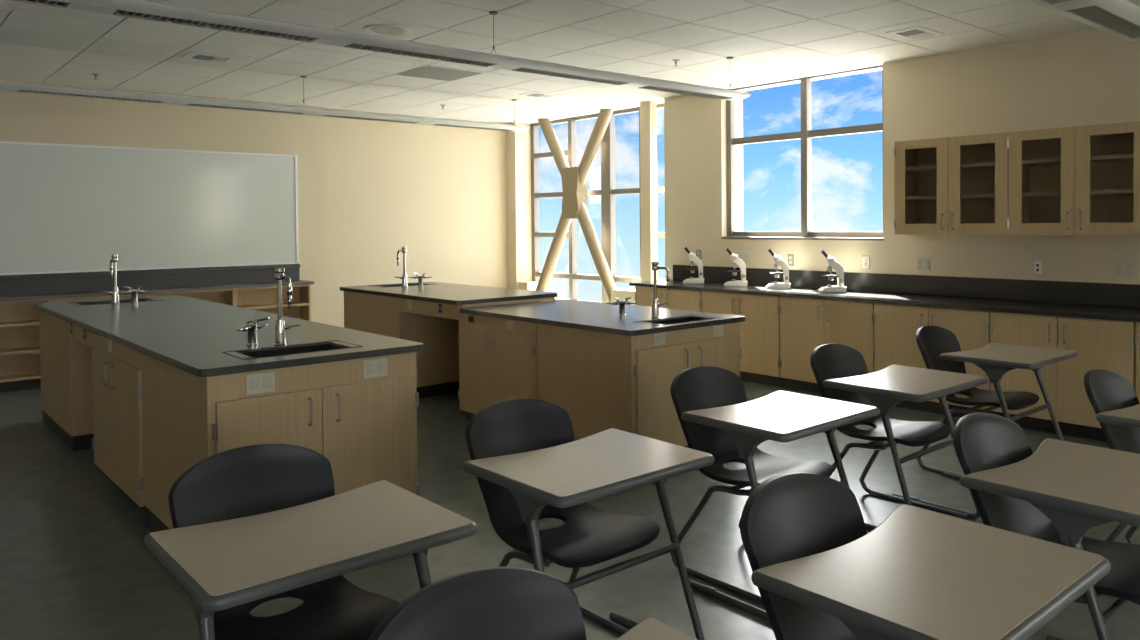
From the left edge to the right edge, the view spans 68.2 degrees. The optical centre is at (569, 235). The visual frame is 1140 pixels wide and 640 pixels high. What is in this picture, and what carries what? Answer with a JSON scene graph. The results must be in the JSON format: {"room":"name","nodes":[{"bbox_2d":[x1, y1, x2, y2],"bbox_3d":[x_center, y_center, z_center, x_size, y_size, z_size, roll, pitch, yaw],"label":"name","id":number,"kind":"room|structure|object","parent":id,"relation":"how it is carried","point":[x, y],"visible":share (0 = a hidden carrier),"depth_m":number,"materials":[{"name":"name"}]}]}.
{"room":"science classroom","nodes":[
{"label":"science classroom","id":0,"kind":"room"},
{"bbox_2d":[0,78,507,327],"bbox_3d":[-5.468,-0.022,7.904,11.980,2.906,0.280,-1,1,-41],"label":"wall","id":1,"kind":"structure","parent":0,"point":[368,190],"depth_m":10.24,"materials":[{"name":"beige paint"}]},
{"bbox_2d":[0,141,298,274],"bbox_3d":[-5.358,-0.256,7.782,5.855,1.246,0.045,-1,1,-41],"label":"whiteboard","id":2,"kind":"object","parent":1,"relation":"attached to","point":[65,208],"visible":1,"depth_m":8.61,"materials":[{"name":"white plastic"}]},
{"bbox_2d":[0,264,299,295],"bbox_3d":[-5.340,0.467,7.783,5.860,0.192,0.074,-1,1,-41],"label":"backsplash","id":3,"kind":"structure","parent":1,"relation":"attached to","point":[28,284],"depth_m":8.59,"materials":[{"name":"grey"}]},
{"bbox_2d":[0,0,1139,123],"bbox_3d":[-0.669,-1.506,2.412,12.470,0.160,14.850,-1,1,-41],"label":"ceiling","id":4,"kind":"structure","parent":0,"point":[768,41],"depth_m":6.57,"materials":[{"name":"grey tile"}]},
{"bbox_2d":[0,0,17,10],"bbox_3d":[-3.640,-1.434,5.167,0.400,0.014,0.260,-1,1,-41],"label":"ceiling vent","id":5,"kind":"object","parent":4,"relation":"in","point":[4,5],"visible":0.96,"depth_m":5.25,"materials":[{"name":"white metal"}]},
{"bbox_2d":[181,52,240,62],"bbox_3d":[-2.963,-1.466,6.958,0.400,0.014,0.260,-1,1,-41],"label":"ceiling vent","id":6,"kind":"object","parent":4,"relation":"in","point":[192,55],"visible":1,"depth_m":6.93,"materials":[{"name":"white metal"}]},
{"bbox_2d":[0,76,528,131],"bbox_3d":[-3.588,-1.290,6.924,8.000,0.352,0.300,-1,1,-41],"label":"linear pendant light","id":7,"kind":"object","parent":4,"relation":"hanging from","point":[24,87],"visible":1,"depth_m":7.39,"materials":[{"name":"white"}]},
{"bbox_2d":[6,0,751,100],"bbox_3d":[-1.604,-1.273,4.608,8.000,0.352,0.300,-1,1,-41],"label":"linear pendant light","id":8,"kind":"object","parent":4,"relation":"hanging from","point":[138,9],"visible":1,"depth_m":4.86,"materials":[{"name":"white"}]},
{"bbox_2d":[363,24,411,35],"bbox_3d":[-1.305,-1.466,6.022,0.340,0.013,0.340,-1,1,-41],"label":"ceiling speaker","id":9,"kind":"object","parent":4,"relation":"attached to","point":[377,29],"visible":1,"depth_m":6.01,"materials":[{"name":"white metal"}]},
{"bbox_2d":[371,27,403,33],"bbox_3d":[-1.305,-1.470,6.022,0.228,0.006,0.228,-1,1,-41],"label":"grille","id":10,"kind":"object","parent":9,"relation":"attached to","point":[374,30],"depth_m":6.02,"materials":[{"name":"grey"}]},
{"bbox_2d":[397,65,484,80],"bbox_3d":[-1.191,-1.495,7.772,0.580,0.010,0.580,-1,1,-41],"label":"ceiling vent","id":11,"kind":"object","parent":4,"relation":"in","point":[430,71],"visible":1,"depth_m":7.73,"materials":[{"name":"white metal"}]},
{"bbox_2d":[519,92,561,97],"bbox_3d":[-0.320,-1.520,9.130,0.400,0.014,0.260,-1,1,-41],"label":"ceiling vent","id":12,"kind":"object","parent":4,"relation":"in","point":[531,94],"visible":1,"depth_m":9.10,"materials":[{"name":"white metal"}]},
{"bbox_2d":[886,26,944,39],"bbox_3d":[2.573,-1.503,6.276,0.400,0.014,0.260,-1,1,-41],"label":"ceiling vent","id":13,"kind":"object","parent":4,"relation":"in","point":[913,33],"visible":1,"depth_m":6.24,"materials":[{"name":"white metal"}]},
{"bbox_2d":[1029,0,1139,40],"bbox_3d":[0.361,-1.256,2.315,8.000,0.352,0.300,-1,1,-41],"label":"linear pendant light","id":14,"kind":"object","parent":4,"relation":"hanging from","point":[1119,18],"visible":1,"depth_m":4.31,"materials":[{"name":"white"}]},
{"bbox_2d":[0,381,1139,639],"bbox_3d":[-0.613,1.519,2.482,12.550,0.100,14.850,-1,1,-41],"label":"floor","id":15,"kind":"structure","parent":0,"point":[76,563],"depth_m":3.98,"materials":[{"name":"grey tile"}]},
{"bbox_2d":[0,299,50,392],"bbox_3d":[-5.261,1.013,7.724,0.842,0.837,0.255,-1,1,-41],"label":"bookcase","id":16,"kind":"object","parent":15,"relation":"on","point":[19,320],"visible":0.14,"depth_m":7.90,"materials":[{"name":"brown wood"}]},
{"bbox_2d":[0,280,313,301],"bbox_3d":[-5.239,0.578,7.722,5.930,0.030,0.299,-1,1,-41],"label":"countertop","id":17,"kind":"structure","parent":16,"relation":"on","point":[301,282],"depth_m":8.51,"materials":[{"name":"grey"}]},
{"bbox_2d":[39,310,93,450],"bbox_3d":[-3.350,0.991,6.395,0.976,0.888,1.160,-1,1,-41],"label":"base cabinet","id":18,"kind":"object","parent":15,"relation":"on","point":[65,362],"visible":0.3,"depth_m":5.76,"materials":[{"name":"brown wood"}]},
{"bbox_2d":[69,323,94,347],"bbox_3d":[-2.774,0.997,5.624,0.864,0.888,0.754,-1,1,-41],"label":"apron","id":19,"kind":"object","parent":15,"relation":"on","point":[86,337],"visible":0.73,"depth_m":5.32,"materials":[{"name":"brown wood"}]},
{"bbox_2d":[51,293,148,301],"bbox_3d":[-4.619,1.000,8.273,0.842,0.837,0.255,-1,1,-41],"label":"bookcase","id":20,"kind":"object","parent":15,"relation":"on","point":[146,294],"visible":0.1,"depth_m":8.19,"materials":[{"name":"brown wood"}]},
{"bbox_2d":[91,334,144,509],"bbox_3d":[-2.147,1.002,4.946,1.034,0.888,1.085,-1,1,-41],"label":"base cabinet","id":21,"kind":"object","parent":15,"relation":"on","point":[116,368],"visible":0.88,"depth_m":4.54,"materials":[{"name":"brown wood"}]},
{"bbox_2d":[33,295,423,376],"bbox_3d":[-2.426,0.602,5.306,1.051,0.162,4.090,-1,1,-41],"label":"countertop","id":22,"kind":"structure","parent":21,"relation":"on","point":[197,337],"depth_m":4.47,"materials":[{"name":"grey"}]},
{"bbox_2d":[101,254,119,303],"bbox_3d":[-3.477,0.326,6.416,0.115,0.378,0.151,-1,1,-3],"label":"tap","id":23,"kind":"object","parent":22,"relation":"on","point":[115,292],"visible":1,"depth_m":6.37,"materials":[{"name":"silver metal"}]},
{"bbox_2d":[111,287,119,303],"bbox_3d":[-3.447,0.451,6.387,0.060,0.130,0.060,-1,1,-41],"label":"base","id":24,"kind":"object","parent":23,"relation":"attached to","point":[115,292],"depth_m":6.37,"materials":[{"name":"silver metal"}]},
{"bbox_2d":[77,299,151,304],"bbox_3d":[-3.541,0.597,6.570,0.508,0.154,0.258,-1,1,-41],"label":"sink basin","id":25,"kind":"object","parent":22,"relation":"in","point":[124,300],"depth_m":6.61,"materials":[{"name":"black"}]},
{"bbox_2d":[119,286,149,302],"bbox_3d":[-3.329,0.448,6.431,0.224,0.132,0.085,-1,1,-12],"label":"gas valve","id":26,"kind":"object","parent":22,"relation":"on","point":[134,292],"visible":1,"depth_m":6.43,"materials":[{"name":"silver metal"}]},
{"bbox_2d":[235,317,268,345],"bbox_3d":[-1.538,0.467,4.108,0.085,0.132,0.224,0,1,21],"label":"gas valve","id":27,"kind":"object","parent":22,"relation":"on","point":[252,328],"visible":1,"depth_m":4.09,"materials":[{"name":"silver metal"}]},
{"bbox_2d":[274,267,299,345],"bbox_3d":[-1.379,0.343,4.059,0.115,0.378,0.151,-1,1,-3],"label":"tap","id":28,"kind":"object","parent":22,"relation":"on","point":[280,327],"visible":1,"depth_m":4.07,"materials":[{"name":"silver metal"}]},
{"bbox_2d":[274,318,286,345],"bbox_3d":[-1.407,0.467,4.091,0.060,0.130,0.060,-1,1,-41],"label":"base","id":29,"kind":"object","parent":28,"relation":"attached to","point":[280,327],"depth_m":4.07,"materials":[{"name":"silver metal"}]},
{"bbox_2d":[240,343,346,357],"bbox_3d":[-1.293,0.616,3.954,0.458,0.154,0.248,-1,1,-41],"label":"sink basin","id":30,"kind":"object","parent":22,"relation":"in","point":[306,347],"depth_m":4.04,"materials":[{"name":"black"}]},
{"bbox_2d":[149,289,234,305],"bbox_3d":[-3.978,0.986,8.823,0.842,0.837,0.255,-1,1,-41],"label":"bookcase","id":31,"kind":"object","parent":15,"relation":"on","point":[224,296],"visible":0.1,"depth_m":9.00,"materials":[{"name":"brown wood"}]},
{"bbox_2d":[235,284,310,320],"bbox_3d":[-3.337,0.972,9.372,0.842,0.837,0.255,-1,1,-41],"label":"bookcase","id":32,"kind":"object","parent":15,"relation":"on","point":[264,299],"visible":0.22,"depth_m":9.49,"materials":[{"name":"brown wood"}]},
{"bbox_2d":[142,352,419,531],"bbox_3d":[-1.425,1.008,4.148,0.980,0.888,1.058,-1,1,-41],"label":"base cabinet","id":33,"kind":"object","parent":15,"relation":"on","point":[360,415],"visible":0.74,"depth_m":3.84,"materials":[{"name":"brown wood"}]},
{"bbox_2d":[246,371,274,394],"bbox_3d":[-1.324,0.630,3.606,0.125,0.085,0.006,-1,1,-41],"label":"outlet plate","id":34,"kind":"object","parent":33,"relation":"attached to","point":[257,382],"depth_m":3.60,"materials":[{"name":"beige"}]},
{"bbox_2d":[250,377,270,389],"bbox_3d":[-1.322,0.630,3.603,0.089,0.044,0.002,-1,1,-41],"label":"receptacle","id":35,"kind":"object","parent":33,"relation":"attached to","point":[256,383],"depth_m":3.60,"materials":[{"name":"beige"}]},
{"bbox_2d":[363,358,387,378],"bbox_3d":[-0.914,0.622,3.958,0.125,0.085,0.006,-1,1,-41],"label":"outlet plate","id":36,"kind":"object","parent":33,"relation":"attached to","point":[373,368],"depth_m":3.95,"materials":[{"name":"beige"}]},
{"bbox_2d":[367,363,383,373],"bbox_3d":[-0.912,0.622,3.954,0.089,0.044,0.002,-1,1,-41],"label":"receptacle","id":37,"kind":"object","parent":33,"relation":"attached to","point":[372,368],"depth_m":3.95,"materials":[{"name":"beige"}]},
{"bbox_2d":[168,443,399,639],"bbox_3d":[-0.765,1.054,2.302,0.504,0.837,0.660,-1,1,-41],"label":"chair","id":38,"kind":"object","parent":15,"relation":"on","point":[245,481],"visible":0.61,"depth_m":2.42,"materials":[{"name":"black plastic"}]},
{"bbox_2d":[144,480,476,639],"bbox_3d":[-0.657,1.113,2.178,0.690,0.722,0.516,-1,1,-41],"label":"student desk","id":39,"kind":"object","parent":15,"relation":"on","point":[226,564],"visible":0.94,"depth_m":2.08,"materials":[{"name":"grey"}]},
{"bbox_2d":[344,291,467,397],"bbox_3d":[-1.437,0.953,7.843,0.920,0.888,1.050,-1,1,-41],"label":"base cabinet","id":40,"kind":"object","parent":15,"relation":"on","point":[437,366],"visible":0.32,"depth_m":7.39,"materials":[{"name":"brown wood"}]},
{"bbox_2d":[340,282,556,304],"bbox_3d":[-1.137,0.559,7.491,1.000,0.162,2.050,-1,1,-41],"label":"countertop","id":41,"kind":"structure","parent":40,"relation":"on","point":[439,292],"depth_m":7.18,"materials":[{"name":"grey"}]},
{"bbox_2d":[395,246,407,286],"bbox_3d":[-1.581,0.288,7.922,0.115,0.378,0.151,-1,1,-3],"label":"tap","id":42,"kind":"object","parent":41,"relation":"on","point":[404,275],"visible":1,"depth_m":7.88,"materials":[{"name":"silver metal"}]},
{"bbox_2d":[401,273,407,286],"bbox_3d":[-1.550,0.412,7.893,0.060,0.130,0.060,-1,1,-41],"label":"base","id":43,"kind":"object","parent":42,"relation":"attached to","point":[404,276],"depth_m":7.87,"materials":[{"name":"silver metal"}]},
{"bbox_2d":[380,284,427,286],"bbox_3d":[-1.610,0.557,8.119,0.498,0.154,0.258,-1,1,-41],"label":"sink basin","id":44,"kind":"object","parent":41,"relation":"in","point":[389,285],"depth_m":8.19,"materials":[{"name":"black"}]},
{"bbox_2d":[409,273,431,286],"bbox_3d":[-1.406,0.410,7.910,0.224,0.132,0.085,0,1,0],"label":"gas valve","id":45,"kind":"object","parent":41,"relation":"on","point":[420,277],"visible":1,"depth_m":7.91,"materials":[{"name":"silver metal"}]},
{"bbox_2d":[460,297,554,307],"bbox_3d":[-0.484,0.529,6.727,0.910,0.022,0.040,-1,1,-41],"label":"panel","id":46,"kind":"object","parent":41,"relation":"attached to","point":[550,298],"visible":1,"depth_m":6.69,"materials":[{"name":"black wood"}]},
{"bbox_2d":[399,298,538,319],"bbox_3d":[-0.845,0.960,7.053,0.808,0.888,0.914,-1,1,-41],"label":"apron","id":47,"kind":"object","parent":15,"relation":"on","point":[450,311],"visible":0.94,"depth_m":6.77,"materials":[{"name":"brown wood"}]},
{"bbox_2d":[368,566,586,639],"bbox_3d":[-0.005,1.061,1.354,0.504,0.837,0.660,-1,1,-41],"label":"chair","id":48,"kind":"object","parent":15,"relation":"on","point":[504,602],"visible":1,"depth_m":1.61,"materials":[{"name":"grey"}]},
{"bbox_2d":[457,312,537,419],"bbox_3d":[-0.172,0.992,6.395,1.078,0.832,0.955,-1,1,-41],"label":"base cabinet","id":49,"kind":"object","parent":15,"relation":"on","point":[498,357],"visible":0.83,"depth_m":6.06,"materials":[{"name":"brown wood"}]},
{"bbox_2d":[506,320,513,329],"bbox_3d":[-0.424,0.641,5.936,0.006,0.085,0.085,-1,1,-41],"label":"outlet plate","id":50,"kind":"object","parent":49,"relation":"attached to","point":[509,323],"depth_m":5.93,"materials":[{"name":"beige"}]},
{"bbox_2d":[460,299,744,335],"bbox_3d":[0.174,0.625,6.028,1.099,0.162,1.862,-1,1,-41],"label":"countertop","id":51,"kind":"structure","parent":49,"relation":"on","point":[569,313],"depth_m":5.75,"materials":[{"name":"grey"}]},
{"bbox_2d":[606,297,637,315],"bbox_3d":[0.360,0.482,5.775,0.224,0.132,0.085,-1,1,-6],"label":"gas valve","id":52,"kind":"object","parent":51,"relation":"on","point":[621,303],"visible":1,"depth_m":5.77,"materials":[{"name":"silver metal"}]},
{"bbox_2d":[651,261,669,318],"bbox_3d":[0.597,0.360,5.588,0.115,0.378,0.151,-1,1,-3],"label":"tap","id":53,"kind":"object","parent":51,"relation":"on","point":[655,305],"visible":1,"depth_m":5.60,"materials":[{"name":"silver metal"}]},
{"bbox_2d":[651,298,659,318],"bbox_3d":[0.569,0.484,5.620,0.060,0.130,0.060,-1,1,-41],"label":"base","id":54,"kind":"object","parent":53,"relation":"attached to","point":[655,305],"depth_m":5.60,"materials":[{"name":"silver metal"}]},
{"bbox_2d":[647,317,706,324],"bbox_3d":[0.706,0.632,5.495,0.478,0.154,0.218,-1,1,-41],"label":"sink basin","id":55,"kind":"object","parent":51,"relation":"in","point":[671,320],"depth_m":5.60,"materials":[{"name":"black"}]},
{"bbox_2d":[465,398,659,634],"bbox_3d":[-0.021,1.038,2.940,0.504,0.837,0.660,-1,1,-41],"label":"chair","id":56,"kind":"object","parent":15,"relation":"on","point":[589,535],"visible":0.77,"depth_m":2.98,"materials":[{"name":"grey"}]},
{"bbox_2d":[463,428,713,639],"bbox_3d":[0.072,1.098,2.802,0.690,0.722,0.516,-1,1,-41],"label":"student desk","id":57,"kind":"object","parent":15,"relation":"on","point":[611,461],"visible":0.95,"depth_m":2.72,"materials":[{"name":"grey"}]},
{"bbox_2d":[537,322,741,447],"bbox_3d":[0.482,0.997,5.676,1.020,0.832,0.958,-1,1,-41],"label":"base cabinet","id":58,"kind":"object","parent":15,"relation":"on","point":[603,381],"visible":0.7,"depth_m":5.26,"materials":[{"name":"brown wood"}]},
{"bbox_2d":[654,332,664,345],"bbox_3d":[0.550,0.634,5.173,0.100,0.075,0.006,-1,1,-41],"label":"outlet plate","id":59,"kind":"object","parent":58,"relation":"attached to","point":[659,338],"depth_m":5.17,"materials":[{"name":"beige"}]},
{"bbox_2d":[656,335,664,342],"bbox_3d":[0.552,0.634,5.170,0.078,0.044,0.002,-1,1,-41],"label":"receptacle","id":60,"kind":"object","parent":58,"relation":"attached to","point":[659,338],"depth_m":5.17,"materials":[{"name":"beige"}]},
{"bbox_2d":[713,325,722,336],"bbox_3d":[0.975,0.625,5.537,0.100,0.075,0.006,-1,1,-41],"label":"outlet plate","id":61,"kind":"object","parent":58,"relation":"attached to","point":[717,329],"depth_m":5.53,"materials":[{"name":"beige"}]},
{"bbox_2d":[616,618,697,639],"bbox_3d":[0.071,1.121,1.267,0.690,0.722,0.516,-1,1,-41],"label":"student desk","id":62,"kind":"object","parent":15,"relation":"on","point":[650,628],"visible":1,"depth_m":1.60,"materials":[{"name":"grey"}]},
{"bbox_2d":[635,286,701,311],"bbox_3d":[1.213,0.945,8.786,0.678,0.832,0.912,-1,1,-41],"label":"base cabinet","id":63,"kind":"object","parent":15,"relation":"on","point":[679,299],"visible":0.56,"depth_m":8.53,"materials":[{"name":"brown wood"}]},
{"bbox_2d":[629,265,1139,321],"bbox_3d":[2.704,0.441,7.061,0.679,0.196,5.600,-1,1,-41],"label":"countertop","id":64,"kind":"structure","parent":63,"relation":"on","point":[1106,301],"depth_m":6.89,"materials":[{"name":"grey"}]},
{"bbox_2d":[683,247,703,283],"bbox_3d":[1.288,0.305,8.793,0.220,0.380,0.140,0,1,8],"label":"microscope","id":65,"kind":"object","parent":64,"relation":"on","point":[693,258],"visible":1,"depth_m":8.76,"materials":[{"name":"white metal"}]},
{"bbox_2d":[724,248,747,285],"bbox_3d":[1.646,0.308,8.375,0.220,0.380,0.140,0,1,5],"label":"microscope","id":66,"kind":"object","parent":64,"relation":"on","point":[734,257],"visible":1,"depth_m":8.34,"materials":[{"name":"white metal"}]},
{"bbox_2d":[766,249,790,288],"bbox_3d":[1.980,0.310,8.017,0.220,0.380,0.140,0,1,10],"label":"microscope","id":67,"kind":"object","parent":64,"relation":"on","point":[777,259],"visible":1,"depth_m":7.98,"materials":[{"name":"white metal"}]},
{"bbox_2d":[818,250,845,292],"bbox_3d":[2.349,0.314,7.555,0.220,0.380,0.140,0,1,4],"label":"microscope","id":68,"kind":"object","parent":64,"relation":"on","point":[831,263],"visible":1,"depth_m":7.52,"materials":[{"name":"white plastic"}]},
{"bbox_2d":[701,291,784,387],"bbox_3d":[1.808,0.950,8.092,0.678,0.832,0.912,-1,1,-41],"label":"base cabinet","id":69,"kind":"object","parent":15,"relation":"on","point":[759,334],"visible":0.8,"depth_m":7.75,"materials":[{"name":"brown wood"}]},
{"bbox_2d":[670,366,833,603],"bbox_3d":[0.788,1.021,3.632,0.504,0.837,0.660,-1,1,-41],"label":"chair","id":70,"kind":"object","parent":15,"relation":"on","point":[699,387],"visible":0.66,"depth_m":3.70,"materials":[{"name":"grey"}]},
{"bbox_2d":[681,390,879,620],"bbox_3d":[0.881,1.081,3.495,0.690,0.722,0.516,-1,1,-41],"label":"student desk","id":71,"kind":"object","parent":15,"relation":"on","point":[779,416],"visible":0.64,"depth_m":3.37,"materials":[{"name":"grey"}]},
{"bbox_2d":[740,472,866,639],"bbox_3d":[0.755,1.046,1.958,0.504,0.837,0.660,-1,1,-41],"label":"chair","id":72,"kind":"object","parent":15,"relation":"on","point":[786,517],"visible":0.56,"depth_m":2.13,"materials":[{"name":"grey"}]},
{"bbox_2d":[779,296,874,393],"bbox_3d":[2.403,0.955,7.397,0.678,0.832,0.912,-1,1,-41],"label":"base cabinet","id":73,"kind":"object","parent":15,"relation":"on","point":[806,324],"visible":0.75,"depth_m":7.28,"materials":[{"name":"brown wood"}]},
{"bbox_2d":[810,344,968,529],"bbox_3d":[1.592,1.004,4.308,0.504,0.837,0.660,-1,1,-41],"label":"chair","id":74,"kind":"object","parent":15,"relation":"on","point":[827,361],"visible":0.71,"depth_m":4.38,"materials":[{"name":"grey"}]},
{"bbox_2d":[823,365,987,532],"bbox_3d":[1.663,1.064,4.165,0.690,0.722,0.516,-1,1,-41],"label":"student desk","id":75,"kind":"object","parent":15,"relation":"on","point":[892,385],"visible":0.65,"depth_m":4.03,"materials":[{"name":"grey"}]},
{"bbox_2d":[751,504,1110,639],"bbox_3d":[0.830,1.105,1.918,0.690,0.722,0.516,-1,1,-41],"label":"student desk","id":76,"kind":"object","parent":15,"relation":"on","point":[920,574],"visible":1,"depth_m":1.83,"materials":[{"name":"grey laminate"}]},
{"bbox_2d":[874,303,993,417],"bbox_3d":[2.998,0.960,6.703,0.678,0.832,0.912,-1,1,-41],"label":"base cabinet","id":77,"kind":"object","parent":15,"relation":"on","point":[896,326],"visible":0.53,"depth_m":6.58,"materials":[{"name":"brown wood"}]},
{"bbox_2d":[916,326,1038,474],"bbox_3d":[2.447,0.986,5.054,0.504,0.837,0.660,-1,1,-41],"label":"chair","id":78,"kind":"object","parent":15,"relation":"on","point":[932,341],"visible":0.73,"depth_m":5.12,"materials":[{"name":"grey"}]},
{"bbox_2d":[940,342,1077,479],"bbox_3d":[2.586,1.045,4.955,0.690,0.722,0.516,-1,1,-41],"label":"student desk","id":79,"kind":"object","parent":15,"relation":"on","point":[995,359],"visible":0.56,"depth_m":4.83,"materials":[{"name":"grey"}]},
{"bbox_2d":[954,413,1139,639],"bbox_3d":[1.577,1.029,2.636,0.504,0.837,0.660,-1,1,-41],"label":"chair","id":80,"kind":"object","parent":15,"relation":"on","point":[982,441],"visible":0.48,"depth_m":2.77,"materials":[{"name":"grey"}]},
{"bbox_2d":[960,438,1139,639],"bbox_3d":[1.613,1.088,2.602,0.690,0.722,0.516,-1,1,-41],"label":"student desk","id":81,"kind":"object","parent":15,"relation":"on","point":[1080,488],"visible":0.95,"depth_m":2.47,"materials":[{"name":"grey"}]},
{"bbox_2d":[990,311,1135,441],"bbox_3d":[3.593,0.965,6.008,0.678,0.832,0.912,-1,1,-41],"label":"base cabinet","id":82,"kind":"object","parent":15,"relation":"on","point":[1100,344],"visible":0.7,"depth_m":5.77,"materials":[{"name":"brown wood"}]},
{"bbox_2d":[1084,370,1139,543],"bbox_3d":[2.498,1.009,3.451,0.504,0.837,0.660,-1,1,-41],"label":"chair","id":83,"kind":"object","parent":15,"relation":"on","point":[1106,390],"visible":0.52,"depth_m":3.65,"materials":[{"name":"grey"}]},
{"bbox_2d":[1096,404,1139,427],"bbox_3d":[2.534,1.068,3.410,0.690,0.722,0.516,-1,1,-41],"label":"student desk","id":84,"kind":"object","parent":15,"relation":"on","point":[1129,416],"visible":0.76,"depth_m":3.34,"materials":[{"name":"grey"}]},
{"bbox_2d":[1135,322,1139,402],"bbox_3d":[4.188,0.970,5.314,0.678,0.832,0.912,-1,1,-41],"label":"base cabinet","id":85,"kind":"object","parent":15,"relation":"on","point":[1137,337],"visible":0.54,"depth_m":5.45,"materials":[{"name":"brown wood"}]},
{"bbox_2d":[506,29,1139,288],"bbox_3d":[3.909,-0.081,6.443,0.360,2.906,14.700,-1,1,-41],"label":"wall","id":86,"kind":"structure","parent":0,"point":[1087,77],"depth_m":7.09,"materials":[{"name":"beige paint"}]},
{"bbox_2d":[518,281,537,290],"bbox_3d":[-0.561,0.984,11.621,0.235,0.700,0.208,-1,1,-41],"label":"trim","id":87,"kind":"structure","parent":86,"relation":"attached to","point":[526,285],"depth_m":11.53,"materials":[{"name":"beige paint"}]},
{"bbox_2d":[535,108,616,302],"bbox_3d":[0.061,-0.347,10.835,0.170,2.608,1.735,-1,1,-41],"label":"brace","id":88,"kind":"object","parent":86,"relation":"attached to","point":[574,179],"visible":0.8,"depth_m":10.71,"materials":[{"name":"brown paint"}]},
{"bbox_2d":[531,103,664,302],"bbox_3d":[0.398,-0.322,10.739,0.085,2.481,2.785,-1,1,-41],"label":"window","id":89,"kind":"structure","parent":86,"relation":"in","point":[608,191],"depth_m":10.83,"materials":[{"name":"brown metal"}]},
{"bbox_2d":[611,288,634,304],"bbox_3d":[0.740,0.995,10.103,0.235,0.700,0.470,-1,1,-41],"label":"trim","id":90,"kind":"structure","parent":86,"relation":"attached to","point":[622,293],"depth_m":10.06,"materials":[{"name":"beige paint"}]},
{"bbox_2d":[640,101,657,281],"bbox_3d":[0.917,-0.100,9.773,0.110,2.896,0.160,-1,1,-41],"label":"column","id":91,"kind":"structure","parent":86,"relation":"attached to","point":[648,109],"depth_m":9.72,"materials":[{"name":"beige paint"}]},
{"bbox_2d":[740,251,748,262],"bbox_3d":[1.786,0.218,8.643,0.010,0.115,0.115,-1,1,-41],"label":"wall plate","id":92,"kind":"object","parent":86,"relation":"attached to","point":[744,255],"visible":0.84,"depth_m":8.64,"materials":[{"name":"beige"}]},
{"bbox_2d":[788,254,793,265],"bbox_3d":[2.153,0.236,8.216,0.010,0.115,0.070,-1,1,-41],"label":"wall plate","id":93,"kind":"object","parent":86,"relation":"attached to","point":[790,256],"visible":0.96,"depth_m":8.21,"materials":[{"name":"grey"}]},
{"bbox_2d":[721,65,882,240],"bbox_3d":[2.239,-0.753,8.208,0.167,1.581,1.820,-1,1,-41],"label":"window","id":94,"kind":"structure","parent":86,"relation":"in","point":[806,233],"depth_m":8.20,"materials":[{"name":"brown metal"}]},
{"bbox_2d":[862,255,869,268],"bbox_3d":[2.671,0.237,7.610,0.010,0.120,0.075,-1,1,-41],"label":"wall plate","id":95,"kind":"object","parent":86,"relation":"attached to","point":[865,258],"visible":1,"depth_m":7.61,"materials":[{"name":"grey"}]},
{"bbox_2d":[673,265,1139,307],"bbox_3d":[2.963,0.421,7.266,0.019,0.166,5.575,-1,1,-41],"label":"backsplash","id":96,"kind":"structure","parent":86,"relation":"attached to","point":[1085,293],"depth_m":7.01,"materials":[{"name":"grey"}]},
{"bbox_2d":[917,258,929,270],"bbox_3d":[3.022,0.245,7.200,0.010,0.115,0.115,-1,1,-41],"label":"wall plate","id":97,"kind":"object","parent":86,"relation":"attached to","point":[923,264],"visible":1,"depth_m":7.20,"materials":[{"name":"beige"}]},
{"bbox_2d":[918,260,928,268],"bbox_3d":[3.020,0.245,7.198,0.003,0.074,0.090,-1,1,-41],"label":"receptacle","id":98,"kind":"object","parent":97,"relation":"attached to","point":[922,264],"depth_m":7.20,"materials":[{"name":"beige"}]},
{"bbox_2d":[893,132,1008,234],"bbox_3d":[3.117,-0.397,6.776,0.398,0.772,0.917,-1,1,-41],"label":"upper cabinet","id":99,"kind":"object","parent":86,"relation":"attached to","point":[958,185],"visible":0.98,"depth_m":6.79,"materials":[{"name":"brown wood"}]},
{"bbox_2d":[906,162,994,171],"bbox_3d":[3.133,-0.555,6.788,0.326,0.026,0.868,-1,1,-41],"label":"shelf","id":100,"kind":"object","parent":99,"relation":"attached to","point":[940,166],"depth_m":6.73,"materials":[{"name":"brown wood"}]},
{"bbox_2d":[906,193,994,199],"bbox_3d":[3.135,-0.315,6.792,0.326,0.026,0.868,-1,1,-41],"label":"shelf","id":101,"kind":"object","parent":99,"relation":"attached to","point":[909,196],"depth_m":6.75,"materials":[{"name":"brown wood"}]},
{"bbox_2d":[1034,261,1041,273],"bbox_3d":[3.615,0.245,6.509,0.010,0.100,0.055,-1,1,-41],"label":"wall plate","id":102,"kind":"object","parent":86,"relation":"attached to","point":[1037,264],"visible":1,"depth_m":6.50,"materials":[{"name":"white"}]},
{"bbox_2d":[1008,121,1139,235],"bbox_3d":[3.708,-0.392,6.086,0.398,0.772,0.917,-1,1,-41],"label":"upper cabinet","id":103,"kind":"object","parent":86,"relation":"attached to","point":[1077,180],"visible":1,"depth_m":6.10,"materials":[{"name":"brown wood"}]},
{"bbox_2d":[1022,154,1133,165],"bbox_3d":[3.724,-0.549,6.099,0.326,0.026,0.868,-1,1,-41],"label":"shelf","id":104,"kind":"object","parent":103,"relation":"attached to","point":[1065,159],"depth_m":6.03,"materials":[{"name":"brown wood"}]},
{"bbox_2d":[1023,189,1133,196],"bbox_3d":[3.726,-0.310,6.102,0.326,0.026,0.868,-1,1,-41],"label":"shelf","id":105,"kind":"object","parent":103,"relation":"attached to","point":[1035,192],"depth_m":6.04,"materials":[{"name":"brown wood"}]},
{"bbox_2d":[1114,261,1134,278],"bbox_3d":[3.994,0.247,6.066,0.010,0.120,0.130,-1,1,-41],"label":"wall plate","id":106,"kind":"object","parent":86,"relation":"attached to","point":[1121,269],"visible":1,"depth_m":6.06,"materials":[{"name":"beige"}]},
{"bbox_2d":[1117,265,1131,274],"bbox_3d":[3.992,0.247,6.064,0.003,0.074,0.097,-1,1,-41],"label":"receptacle","id":107,"kind":"object","parent":106,"relation":"attached to","point":[1121,269],"depth_m":6.07,"materials":[{"name":"beige"}]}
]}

